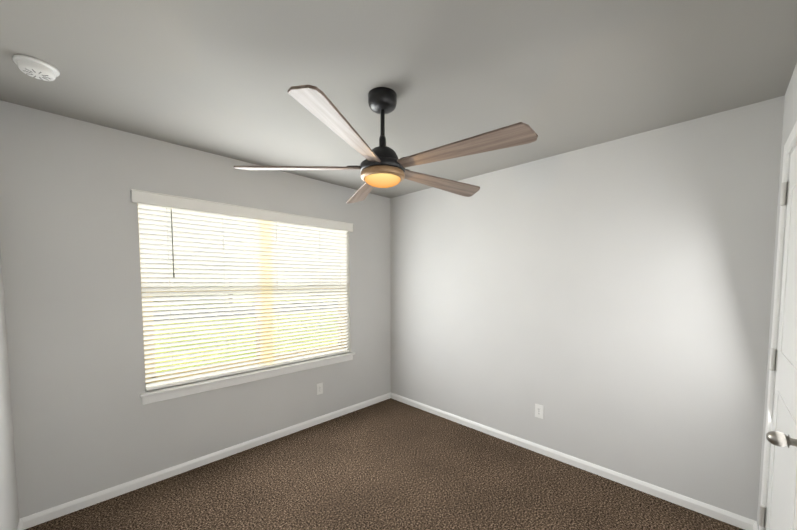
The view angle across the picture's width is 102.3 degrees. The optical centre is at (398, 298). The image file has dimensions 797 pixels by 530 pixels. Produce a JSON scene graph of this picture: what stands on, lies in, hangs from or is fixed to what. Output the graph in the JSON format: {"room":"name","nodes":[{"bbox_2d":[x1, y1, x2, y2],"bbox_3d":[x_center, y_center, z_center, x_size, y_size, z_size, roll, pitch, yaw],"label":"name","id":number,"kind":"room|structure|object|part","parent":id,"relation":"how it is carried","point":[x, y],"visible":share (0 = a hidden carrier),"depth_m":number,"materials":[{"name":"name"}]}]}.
{"room":"empty bedroom","nodes":[
{"label":"empty bedroom","id":0,"kind":"room"},
{"bbox_2d":[0,246,18,529],"bbox_3d":[-1.176,0.193,0.683,3.326,2.440,0.140,3,5,45],"label":"wall","id":1,"kind":"structure","parent":0,"point":[9,513],"depth_m":1.69,"materials":[{"name":"paint"}]},
{"bbox_2d":[17,519,22,529],"bbox_3d":[-1.122,1.374,0.804,3.046,0.068,0.014,3,5,45],"label":"baseboard","id":2,"kind":"structure","parent":1,"relation":"attached to","point":[20,525],"depth_m":1.83,"materials":[{"name":"white wood"}]},
{"bbox_2d":[0,100,390,518],"bbox_3d":[-1.202,0.068,2.915,0.140,2.440,2.995,3,5,45],"label":"wall","id":3,"kind":"structure","parent":0,"point":[86,422],"depth_m":2.12,"materials":[{"name":"paint"}]},
{"bbox_2d":[20,392,390,529],"bbox_3d":[-1.148,1.255,2.927,0.014,0.068,2.995,3,5,45],"label":"baseboard","id":4,"kind":"structure","parent":3,"relation":"attached to","point":[38,518],"depth_m":2.39,"materials":[{"name":"white wood"}]},
{"bbox_2d":[137,203,345,383],"bbox_3d":[-1.231,-0.063,2.932,0.065,1.370,1.780,3,5,45],"label":"window","id":5,"kind":"structure","parent":3,"relation":"in","point":[236,334],"depth_m":2.83,"materials":[{"name":"beige plastic"}]},
{"bbox_2d":[131,189,352,390],"bbox_3d":[-1.168,-0.077,2.868,0.091,1.396,1.844,3,5,45],"label":"window blinds","id":6,"kind":"object","parent":5,"relation":"attached to","point":[204,231],"visible":0.92,"depth_m":2.67,"materials":[{"name":"white plastic"}]},
{"bbox_3d":[-1.238,-0.064,2.939,0.006,1.280,1.690,3,5,45],"label":"frame glass","id":7,"kind":"part","parent":5,"relation":"part of","materials":[{"name":"glass"}]},
{"bbox_2d":[140,352,354,397],"bbox_3d":[-1.169,0.634,2.909,0.130,0.020,1.850,3,5,45],"label":"window sill","id":8,"kind":"structure","parent":3,"relation":"attached to","point":[200,383],"depth_m":2.67,"materials":[{"name":"white wood"}]},
{"bbox_2d":[142,355,352,404],"bbox_3d":[-1.149,0.676,2.893,0.014,0.062,1.826,3,5,45],"label":"apron","id":9,"kind":"object","parent":3,"relation":"attached to","point":[185,392],"visible":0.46,"depth_m":2.67,"materials":[{"name":"white wood"}]},
{"bbox_2d":[317,383,322,394],"bbox_3d":[-0.799,0.914,3.264,0.008,0.114,0.070,3,5,45],"label":"electrical outlet","id":10,"kind":"object","parent":3,"relation":"attached to","point":[319,388],"visible":1,"depth_m":3.26,"materials":[{"name":"white plastic"}]},
{"bbox_2d":[25,398,743,529],"bbox_3d":[-0.072,1.399,1.865,3.326,0.100,3.275,3,5,45],"label":"floor","id":11,"kind":"structure","parent":0,"point":[390,464],"depth_m":2.21,"materials":[{"name":"carpet"}]},
{"bbox_2d":[0,0,796,197],"bbox_3d":[-0.072,-1.147,1.722,3.326,0.120,3.275,3,5,45],"label":"ceiling","id":12,"kind":"structure","parent":0,"point":[222,77],"depth_m":1.50,"materials":[{"name":"paint"}]},
{"bbox_2d":[12,55,59,80],"bbox_3d":[-1.664,-1.053,1.478,0.144,0.041,0.144,3,5,45],"label":"smoke detector","id":13,"kind":"object","parent":12,"relation":"attached to","point":[33,67],"visible":1,"depth_m":1.45,"materials":[{"name":"white plastic"}]},
{"bbox_2d":[23,69,49,80],"bbox_3d":[-1.664,-1.033,1.480,0.084,0.001,0.088,3,5,45],"label":"grille","id":14,"kind":"object","parent":13,"relation":"attached to","point":[42,74],"depth_m":1.47,"materials":[{"name":"grey plastic"}]},
{"bbox_2d":[234,85,537,203],"bbox_3d":[-0.040,-0.849,1.744,1.478,0.477,1.465,3,5,45],"label":"fan","id":15,"kind":"object","parent":12,"relation":"hanging from","point":[382,165],"visible":1,"depth_m":1.60,"materials":[{"name":"brown wood"}]},
{"bbox_3d":[-0.522,-0.702,1.723,0.522,0.039,0.555,3,5,45],"label":"blade","id":16,"kind":"part","parent":15,"relation":"part of","materials":[{"name":"brown wood"}]},
{"bbox_3d":[-0.200,-0.679,1.320,0.401,0.039,0.626,3,5,45],"label":"blade","id":17,"kind":"part","parent":15,"relation":"part of","materials":[{"name":"brown wood"}]},
{"bbox_3d":[-0.223,-0.726,2.151,0.655,0.039,0.372,3,5,45],"label":"blade","id":18,"kind":"part","parent":15,"relation":"part of","materials":[{"name":"brown wood"}]},
{"bbox_2d":[365,173,400,187],"bbox_3d":[-0.086,-0.629,1.740,0.196,0.038,0.196,3,5,45],"label":"diffuser","id":19,"kind":"object","parent":15,"relation":"attached to","point":[379,180],"depth_m":1.68,"materials":[{"name":"glass"}]},
{"bbox_3d":[-0.086,-0.769,1.732,0.176,0.094,0.176,3,5,45],"label":"motor","id":20,"kind":"part","parent":15,"relation":"part of","materials":[{"name":"black metal"}]},
{"bbox_3d":[0.270,-0.717,1.986,0.187,0.039,0.697,3,5,45],"label":"blade","id":21,"kind":"part","parent":15,"relation":"part of","materials":[{"name":"brown wood"}]},
{"bbox_3d":[0.275,-0.689,1.503,0.681,0.039,0.210,3,5,45],"label":"blade","id":22,"kind":"part","parent":15,"relation":"part of","materials":[{"name":"brown wood"}]},
{"bbox_2d":[390,96,784,520],"bbox_3d":[1.032,0.068,2.905,3.326,2.440,0.140,3,5,45],"label":"wall","id":23,"kind":"structure","parent":0,"point":[607,305],"depth_m":2.29,"materials":[{"name":"paint"}]},
{"bbox_2d":[535,404,543,418],"bbox_3d":[1.183,0.946,2.700,0.070,0.114,0.008,3,5,45],"label":"electrical outlet","id":24,"kind":"object","parent":23,"relation":"attached to","point":[539,409],"visible":1,"depth_m":2.70,"materials":[{"name":"white plastic"}]},
{"bbox_2d":[391,393,756,529],"bbox_3d":[0.978,1.256,2.917,3.046,0.068,0.014,3,5,45],"label":"baseboard","id":25,"kind":"structure","parent":23,"relation":"attached to","point":[734,519],"depth_m":2.37,"materials":[{"name":"white wood"}]},
{"bbox_2d":[757,63,796,529],"bbox_3d":[1.059,0.194,0.673,0.140,2.440,2.995,3,5,45],"label":"wall","id":26,"kind":"structure","parent":0,"point":[790,112],"depth_m":1.70,"materials":[{"name":"paint"}]},
{"bbox_2d":[753,522,757,529],"bbox_3d":[1.961,1.321,1.757,0.014,0.068,0.278,3,5,45],"label":"baseboard","id":27,"kind":"structure","parent":26,"relation":"attached to","point":[755,526],"depth_m":1.82,"materials":[{"name":"white wood"}]},
{"bbox_2d":[759,121,796,529],"bbox_3d":[1.584,0.332,1.221,0.154,2.102,0.934,3,5,45],"label":"door frame","id":28,"kind":"structure","parent":26,"relation":"attached to","point":[790,142],"depth_m":1.53,"materials":[{"name":"white wood"}]},
{"bbox_3d":[1.540,0.341,1.266,0.003,1.640,0.550,3,5,45],"label":"door panel mould","id":29,"kind":"part","parent":28,"relation":"part of","materials":[{"name":"white wood"}]},
{"bbox_2d":[759,145,796,529],"bbox_3d":[1.549,0.356,1.266,0.058,2.025,0.816,3,5,45],"label":"door","id":30,"kind":"structure","parent":26,"relation":"in","point":[784,473],"depth_m":1.35,"materials":[{"name":"white wood"}]},
{"bbox_3d":[1.811,0.295,1.550,0.022,1.690,0.040,3,5,45],"label":"door hinge","id":31,"kind":"part","parent":30,"relation":"part of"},
{"bbox_2d":[766,431,796,447],"bbox_3d":[1.276,0.468,1.062,0.080,0.066,0.066,3,5,45],"label":"door handle","id":32,"kind":"object","parent":30,"relation":"attached to","point":[778,438],"depth_m":1.06,"materials":[{"name":"grey metal"}]},
{"label":"outside","id":33,"kind":"structure","parent":0,"visible":0},
{"bbox_2d":[153,295,337,372],"bbox_3d":[-33.006,0.007,32.838,86.702,0.100,120.000,3,5,45],"label":"lawn","id":34,"kind":"structure","parent":33,"point":[237,338],"depth_m":10.03,"materials":[{"name":"green plant"}]},
{"bbox_2d":[148,263,308,300],"bbox_3d":[-18.056,-1.742,34.105,12.000,3.250,12.000,3,5,45],"label":"wall","id":35,"kind":"structure","parent":34,"relation":"on","point":[220,269],"depth_m":31.27,"materials":[{"name":"brick"}]},
{"bbox_2d":[184,273,296,300],"bbox_3d":[-13.637,-1.097,29.323,1.050,2.400,38.800,3,5,45],"label":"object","id":36,"kind":"structure","parent":34,"relation":"on","point":[223,286],"depth_m":27.60,"materials":[{"name":"white"}]},
{"bbox_2d":[153,301,337,320],"bbox_3d":[-14.449,0.987,14.441,7.000,0.009,120.000,3,5,45],"label":"street","id":37,"kind":"structure","parent":34,"relation":"on","point":[238,310],"depth_m":19.38,"materials":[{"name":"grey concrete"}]},
{"bbox_2d":[308,268,337,295],"bbox_3d":[-6.955,-2.290,43.852,12.000,3.250,11.500,3,5,45],"label":"wall","id":38,"kind":"structure","parent":34,"relation":"on","point":[323,278],"depth_m":37.39,"materials":[{"name":"brick"}]}
]}

